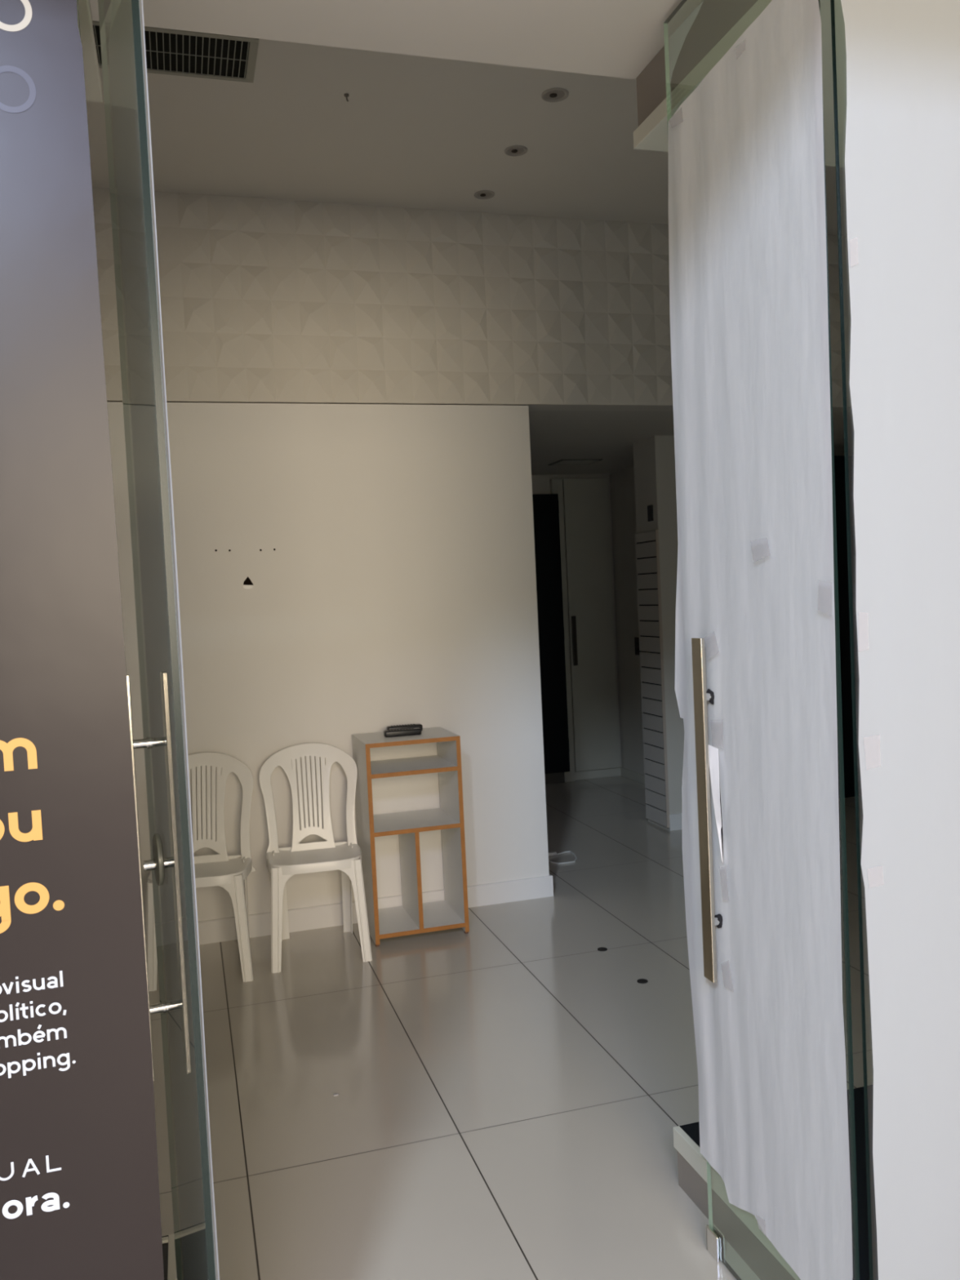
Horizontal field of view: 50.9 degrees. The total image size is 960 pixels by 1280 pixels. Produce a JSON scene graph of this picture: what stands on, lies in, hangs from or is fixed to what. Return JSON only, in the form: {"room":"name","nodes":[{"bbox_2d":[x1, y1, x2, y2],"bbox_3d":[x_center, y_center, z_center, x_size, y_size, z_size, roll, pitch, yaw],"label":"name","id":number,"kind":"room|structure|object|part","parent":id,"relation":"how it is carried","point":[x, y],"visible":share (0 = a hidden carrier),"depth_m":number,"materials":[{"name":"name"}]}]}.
{"room":"shop entrance","nodes":[
{"label":"shop entrance","id":0,"kind":"room"},
{"bbox_2d":[89,0,702,79],"bbox_3d":[0.953,-1.933,1.694,9.000,1.110,1.820,-3,3,-16],"label":"ceiling","id":1,"kind":"structure","parent":0,"point":[615,38],"depth_m":2.21,"materials":[{"name":"paint"}]},
{"bbox_2d":[76,0,102,102],"bbox_3d":[-1.111,-1.193,1.637,0.870,0.168,0.807,-3,3,-16],"label":"bulkhead","id":2,"kind":"object","parent":1,"relation":"attached to","point":[93,86],"visible":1,"depth_m":1.97,"materials":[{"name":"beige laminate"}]},
{"bbox_2d":[633,0,846,167],"bbox_3d":[1.038,-1.321,2.268,1.143,0.168,0.807,-3,3,-16],"label":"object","id":3,"kind":"object","parent":1,"relation":"attached to","point":[718,24],"visible":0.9,"depth_m":2.22,"materials":[{"name":"beige paint"}]},
{"bbox_2d":[86,38,847,235],"bbox_3d":[0.702,-2.125,3.930,7.000,0.100,2.620,-3,3,-16],"label":"ceiling","id":4,"kind":"structure","parent":0,"point":[411,131],"depth_m":4.08,"materials":[{"name":"paint"}]},
{"bbox_2d":[92,20,258,83],"bbox_3d":[-1.087,-1.961,3.354,0.670,0.009,0.284,-3,3,-16],"label":"ceiling vent","id":5,"kind":"object","parent":4,"relation":"in","point":[169,51],"visible":0.54,"depth_m":3.39,"materials":[{"name":"black metal"}]},
{"bbox_2d":[343,93,349,102],"bbox_3d":[-0.491,-1.997,3.714,0.018,0.026,0.018,-3,3,-16],"label":"ceiling hook","id":6,"kind":"object","parent":4,"relation":"attached to","point":[346,95],"visible":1,"depth_m":3.71,"materials":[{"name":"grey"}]},
{"bbox_2d":[474,190,494,199],"bbox_3d":[0.020,-2.074,4.700,0.098,0.006,0.098,-3,3,-16],"label":"recessed light","id":7,"kind":"object","parent":4,"relation":"in","point":[482,194],"visible":1,"depth_m":4.70,"materials":[{"name":"beige metal"}]},
{"bbox_2d":[504,145,527,156],"bbox_3d":[0.152,-2.061,4.249,0.098,0.006,0.098,-3,3,-16],"label":"recessed light","id":8,"kind":"object","parent":4,"relation":"in","point":[514,150],"visible":1,"depth_m":4.25,"materials":[{"name":"beige metal"}]},
{"bbox_2d":[541,87,568,102],"bbox_3d":[0.282,-2.046,3.787,0.104,0.006,0.104,-3,3,-16],"label":"recessed light","id":9,"kind":"object","parent":4,"relation":"in","point":[556,94],"visible":1,"depth_m":3.78,"materials":[{"name":"beige metal"}]},
{"bbox_3d":[0.276,-2.046,3.788,0.028,0.003,0.028,-3,3,-16],"label":"bulb","id":10,"kind":"part","parent":9,"relation":"part of","materials":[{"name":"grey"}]},
{"bbox_2d":[92,186,852,928],"bbox_3d":[0.439,-0.409,5.174,7.000,3.410,0.185,-3,3,-16],"label":"wall","id":11,"kind":"structure","parent":0,"point":[397,585],"depth_m":4.82,"materials":[{"name":"white paint"}]},
{"bbox_2d":[242,576,253,589],"bbox_3d":[-1.074,-0.264,4.666,0.050,0.060,0.010,-3,3,-16],"label":"outlet","id":12,"kind":"object","parent":11,"relation":"attached to","point":[247,581],"visible":1,"depth_m":4.67,"materials":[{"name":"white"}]},
{"bbox_2d":[145,874,553,951],"bbox_3d":[-1.245,1.345,4.741,3.329,0.105,0.164,-3,3,-16],"label":"baseboard","id":13,"kind":"structure","parent":11,"relation":"attached to","point":[220,930],"depth_m":4.82,"materials":[{"name":"white paint"}]},
{"bbox_2d":[146,775,873,1279],"bbox_3d":[0.576,1.323,5.061,7.000,0.050,6.300,-3,3,-16],"label":"floor","id":14,"kind":"structure","parent":0,"point":[508,1105],"depth_m":3.22,"materials":[{"name":"tile"}]},
{"bbox_2d":[97,0,215,1279],"bbox_3d":[-0.543,0.103,1.700,0.085,2.784,0.544,-4,3,-23],"label":"door","id":15,"kind":"structure","parent":14,"relation":"on","point":[162,742],"depth_m":1.61,"materials":[{"name":"clear glass"}]},
{"bbox_3d":[-0.625,0.435,1.844,0.009,0.746,0.042,-4,3,-23],"label":"handle","id":16,"kind":"part","parent":15,"relation":"part of","materials":[{"name":"metal"}]},
{"bbox_3d":[-0.593,0.404,1.809,0.020,0.019,0.019,-4,3,-23],"label":"lock knob","id":17,"kind":"part","parent":15,"relation":"part of","materials":[{"name":"silver metal"}]},
{"bbox_2d":[138,0,219,1279],"bbox_3d":[-0.528,0.161,1.693,0.003,2.570,0.534,-4,3,-24],"label":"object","id":18,"kind":"structure","parent":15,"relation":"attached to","point":[140,2],"depth_m":1.46,"materials":[{"name":"glass"}]},
{"bbox_2d":[161,1234,177,1279],"bbox_3d":[-0.983,1.438,1.752,0.879,0.158,0.802,-3,3,-16],"label":"plinth","id":19,"kind":"object","parent":14,"relation":"on","point":[168,1241],"visible":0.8,"depth_m":2.17,"materials":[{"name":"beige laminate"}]},
{"bbox_2d":[146,751,256,991],"bbox_3d":[-1.202,0.965,4.358,0.447,0.892,0.502,-3,3,-8],"label":"plastic chair","id":20,"kind":"object","parent":14,"relation":"on","point":[230,873],"visible":0.66,"depth_m":4.48,"materials":[{"name":"white plastic"}]},
{"bbox_3d":[-1.314,1.207,4.161,0.128,0.437,0.128,-3,3,-8],"label":"leg","id":21,"kind":"part","parent":20,"relation":"part of","materials":[{"name":"white plastic"}]},
{"bbox_3d":[-1.198,0.995,4.324,0.418,0.056,0.396,-3,3,-8],"label":"seat","id":22,"kind":"part","parent":20,"relation":"part of","materials":[{"name":"white plastic"}]},
{"bbox_3d":[-1.235,0.776,4.514,0.447,0.525,0.170,-3,3,-8],"label":"backrest","id":23,"kind":"part","parent":20,"relation":"part of","materials":[{"name":"white plastic"}]},
{"bbox_3d":[-1.019,1.192,4.204,0.128,0.437,0.128,-3,3,-8],"label":"leg","id":24,"kind":"part","parent":20,"relation":"part of","materials":[{"name":"white plastic"}]},
{"bbox_3d":[-1.059,1.180,4.507,0.145,0.437,0.096,-1,3,34],"label":"leg","id":25,"kind":"part","parent":20,"relation":"part of","materials":[{"name":"white plastic"}]},
{"bbox_2d":[258,742,372,973],"bbox_3d":[-0.741,0.937,4.509,0.447,0.892,0.502,-3,3,-12],"label":"plastic chair","id":26,"kind":"object","parent":14,"relation":"on","point":[282,863],"visible":1,"depth_m":4.62,"materials":[{"name":"white plastic"}]},
{"bbox_3d":[-0.910,1.169,4.601,0.096,0.437,0.145,-1,3,35],"label":"leg","id":27,"kind":"part","parent":26,"relation":"part of","materials":[{"name":"white plastic"}]},
{"bbox_3d":[-0.838,1.179,4.304,0.128,0.437,0.128,-3,3,-12],"label":"leg","id":28,"kind":"part","parent":26,"relation":"part of","materials":[{"name":"white plastic"}]},
{"bbox_3d":[-0.786,0.749,4.663,0.447,0.525,0.170,-3,3,-12],"label":"backrest","id":29,"kind":"part","parent":26,"relation":"part of","materials":[{"name":"white plastic"}]},
{"bbox_3d":[-0.735,0.967,4.475,0.418,0.056,0.396,-3,3,-12],"label":"seat","id":30,"kind":"part","parent":26,"relation":"part of","materials":[{"name":"white plastic"}]},
{"bbox_3d":[-0.608,1.152,4.667,0.145,0.437,0.096,-1,3,30],"label":"leg","id":31,"kind":"part","parent":26,"relation":"part of","materials":[{"name":"white plastic"}]},
{"bbox_3d":[-0.548,1.162,4.368,0.128,0.437,0.128,-3,3,-12],"label":"leg","id":32,"kind":"part","parent":26,"relation":"part of","materials":[{"name":"white plastic"}]},
{"bbox_2d":[351,727,469,946],"bbox_3d":[-0.330,0.898,4.712,0.434,0.913,0.368,-3,3,-16],"label":"shelf unit","id":33,"kind":"object","parent":14,"relation":"on","point":[414,917],"visible":0.81,"depth_m":4.64,"materials":[{"name":"white wood"}]},
{"bbox_3d":[-0.528,0.914,4.654,0.019,0.882,0.367,-3,3,-16],"label":"panel","id":34,"kind":"part","parent":33,"relation":"part of","materials":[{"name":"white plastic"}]},
{"bbox_2d":[383,727,421,737],"bbox_3d":[-0.359,0.428,4.679,0.172,0.031,0.048,-3,3,-14],"label":"remote control","id":35,"kind":"object","parent":33,"relation":"on","point":[407,731],"visible":1,"depth_m":4.66,"materials":[{"name":"black plastic"}]},
{"bbox_2d":[386,724,422,730],"bbox_3d":[-0.360,0.421,4.810,0.168,0.033,0.046,-3,3,-14],"label":"remote control","id":36,"kind":"object","parent":33,"relation":"on","point":[411,726],"visible":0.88,"depth_m":4.79,"materials":[{"name":"black plastic"}]},
{"bbox_3d":[-0.131,0.890,4.771,0.019,0.882,0.367,-3,3,-16],"label":"panel","id":37,"kind":"part","parent":33,"relation":"part of","materials":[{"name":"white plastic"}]},
{"bbox_2d":[548,850,577,864],"bbox_3d":[0.476,1.259,5.847,0.197,0.018,0.233,-3,3,-16],"label":"power cable","id":38,"kind":"object","parent":14,"relation":"on","point":[553,853],"visible":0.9,"depth_m":5.91,"materials":[{"name":"grey plastic"}]},
{"bbox_2d":[597,946,607,951],"bbox_3d":[0.527,1.330,4.338,0.042,0.005,0.042,-3,3,-16],"label":"plug","id":39,"kind":"object","parent":14,"relation":"on","point":[602,948],"visible":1,"depth_m":4.33,"materials":[{"name":"grey plastic"}]},
{"bbox_2d":[636,978,648,983],"bbox_3d":[0.639,1.341,3.965,0.042,0.005,0.042,-3,3,-16],"label":"plug","id":40,"kind":"object","parent":14,"relation":"on","point":[640,980],"visible":1,"depth_m":3.96,"materials":[{"name":"grey plastic"}]},
{"bbox_2d":[663,0,859,1279],"bbox_3d":[0.550,0.037,2.027,0.085,2.784,0.544,-3,3,-16],"label":"door","id":41,"kind":"structure","parent":14,"relation":"on","point":[715,1238],"depth_m":2.16,"materials":[{"name":"clear glass"}]},
{"bbox_3d":[0.485,0.368,2.182,0.009,0.746,0.042,-3,3,-16],"label":"handle","id":42,"kind":"part","parent":41,"relation":"part of","materials":[{"name":"metal"}]},
{"bbox_2d":[668,0,853,1279],"bbox_3d":[0.529,-0.020,2.050,0.045,2.621,0.642,-3,3,-16],"label":"paper sheet","id":43,"kind":"object","parent":41,"relation":"attached to","point":[748,285],"visible":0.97,"depth_m":1.98,"materials":[{"name":"grey paper"}]},
{"bbox_2d":[672,1084,878,1279],"bbox_3d":[1.162,1.312,2.382,1.143,0.153,0.802,-3,3,-16],"label":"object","id":44,"kind":"object","parent":14,"relation":"on","point":[740,1228],"visible":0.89,"depth_m":2.36,"materials":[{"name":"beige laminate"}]},
{"bbox_3d":[0.633,1.370,2.225,0.018,0.100,0.797,-3,3,-16],"label":"panel","id":45,"kind":"part","parent":44,"relation":"part of","materials":[{"name":"beige laminate"}]},
{"bbox_2d":[834,455,862,798],"bbox_3d":[2.604,-0.090,7.110,0.500,2.400,0.040,-3,3,-16],"label":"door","id":46,"kind":"structure","parent":14,"relation":"on","point":[839,460],"depth_m":7.08,"materials":[{"name":"black"}]},
{"bbox_2d":[531,474,621,767],"bbox_3d":[1.279,-0.131,8.438,3.585,2.490,0.140,-3,3,-16],"label":"wall","id":47,"kind":"structure","parent":0,"point":[540,483],"depth_m":8.19,"materials":[{"name":"paint"}]},
{"bbox_2d":[532,493,569,784],"bbox_3d":[0.313,-0.048,8.030,0.725,2.450,0.100,-3,3,-16],"label":"door","id":48,"kind":"structure","parent":47,"relation":"in","point":[545,506],"depth_m":8.05,"materials":[{"name":"black"}]},
{"bbox_3d":[0.290,-0.048,8.045,0.690,2.450,0.059,-3,3,-16],"label":"frame","id":49,"kind":"part","parent":48,"relation":"part of","materials":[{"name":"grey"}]},
{"bbox_2d":[549,478,620,782],"bbox_3d":[0.868,-0.083,8.206,0.500,2.452,0.075,-3,3,-16],"label":"door","id":50,"kind":"structure","parent":47,"relation":"in","point":[585,502],"depth_m":8.21,"materials":[{"name":"white paint"}]},
{"bbox_3d":[0.668,-0.072,8.163,0.093,2.452,0.045,-3,3,-16],"label":"frame","id":51,"kind":"part","parent":50,"relation":"part of","materials":[{"name":"black paint"}]},
{"bbox_3d":[0.760,0.005,8.159,0.037,0.400,0.041,-3,3,-16],"label":"handle","id":52,"kind":"part","parent":50,"relation":"part of","materials":[{"name":"grey metal"}]},
{"bbox_2d":[574,767,621,780],"bbox_3d":[0.943,1.103,8.296,0.490,0.070,0.014,-3,3,-16],"label":"baseboard","id":53,"kind":"structure","parent":47,"relation":"attached to","point":[601,773],"depth_m":8.29,"materials":[{"name":"white paint"}]},
{"bbox_2d":[609,466,645,774],"bbox_3d":[1.412,-0.100,7.576,0.140,2.490,1.590,-3,3,-16],"label":"wall","id":54,"kind":"structure","parent":0,"point":[622,490],"depth_m":8.10,"materials":[{"name":"paint"}]},
{"bbox_2d":[620,767,644,784],"bbox_3d":[1.395,1.112,7.608,0.014,0.070,1.590,-3,3,-16],"label":"baseboard","id":55,"kind":"structure","parent":54,"relation":"attached to","point":[628,774],"depth_m":8.13,"materials":[{"name":"white paint"}]},
{"bbox_2d":[634,636,640,655],"bbox_3d":[1.239,0.049,7.920,0.014,0.140,0.090,-3,3,-16],"label":"wall socket","id":56,"kind":"object","parent":54,"relation":"attached to","point":[636,639],"visible":0.82,"depth_m":7.92,"materials":[{"name":"grey plastic"}]},
{"bbox_2d":[632,435,684,830],"bbox_3d":[1.444,-0.058,6.593,0.715,2.490,0.315,-3,3,-16],"label":"wall pillar","id":57,"kind":"structure","parent":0,"point":[654,456],"depth_m":6.36,"materials":[{"name":"paint"}]},
{"bbox_2d":[647,505,653,521],"bbox_3d":[1.078,-0.803,6.392,0.016,0.100,0.060,-3,3,-16],"label":"wall switch","id":58,"kind":"object","parent":57,"relation":"attached to","point":[650,508],"visible":1,"depth_m":6.38,"materials":[{"name":"black plastic"}]},
{"bbox_2d":[635,529,669,827],"bbox_3d":[1.107,0.245,6.497,0.019,1.885,0.314,-3,3,-16],"label":"panel","id":59,"kind":"object","parent":57,"relation":"attached to","point":[646,547],"visible":1,"depth_m":6.47,"materials":[{"name":"beige"}]},
{"bbox_3d":[1.150,0.250,6.349,0.019,1.885,0.006,-3,3,-16],"label":"edge trim","id":60,"kind":"part","parent":59,"relation":"part of","materials":[{"name":"beige wood"}]},
{"bbox_2d":[669,813,681,831],"bbox_3d":[1.545,1.137,6.488,0.718,0.105,0.014,-3,3,-16],"label":"baseboard","id":61,"kind":"structure","parent":57,"relation":"attached to","point":[675,820],"depth_m":6.39,"materials":[{"name":"white paint"}]},
{"bbox_2d":[528,410,853,475],"bbox_3d":[1.499,-1.378,7.047,3.805,0.100,2.860,-3,3,-16],"label":"ceiling","id":62,"kind":"structure","parent":0,"point":[610,437],"depth_m":6.25,"materials":[{"name":"paint"}]},
{"bbox_2d":[547,458,602,465],"bbox_3d":[0.697,-1.300,7.386,0.320,0.011,0.280,-3,3,-16],"label":"ceiling vent","id":63,"kind":"object","parent":62,"relation":"in","point":[575,461],"visible":1,"depth_m":7.34,"materials":[{"name":"grey"}]},
{"bbox_3d":[-2.322,0.215,0.875,2.020,2.800,0.140,-3,3,-16],"label":"wall","id":64,"kind":"structure","parent":0,"visible":0},
{"bbox_3d":[-0.926,0.131,1.291,0.887,2.794,0.010,-3,3,-16],"label":"window","id":65,"kind":"structure","parent":64,"relation":"in","visible":0},
{"bbox_2d":[0,0,164,1279],"bbox_3d":[-0.907,0.291,1.294,0.888,2.440,0.003,-3,3,-16],"label":"poster","id":66,"kind":"object","parent":65,"relation":"attached to","point":[80,1197],"visible":1,"depth_m":1.38,"materials":[{"name":"brown paper"}]},
{"bbox_3d":[3.560,-0.136,2.603,3.700,2.800,0.140,-3,3,-16],"label":"wall","id":67,"kind":"structure","parent":0,"visible":0},
{"bbox_2d":[830,0,873,1279],"bbox_3d":[1.215,0.003,1.920,1.183,2.794,0.010,-3,3,-16],"label":"door frame","id":68,"kind":"structure","parent":67,"relation":"in","point":[832,2],"depth_m":1.75,"materials":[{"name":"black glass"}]},
{"bbox_2d":[840,0,959,1279],"bbox_3d":[1.214,0.059,1.913,1.175,2.630,0.002,-3,3,-16],"label":"paper sheet","id":69,"kind":"object","parent":68,"relation":"attached to","point":[902,147],"visible":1,"depth_m":1.77,"materials":[{"name":"grey paper"}]}
]}

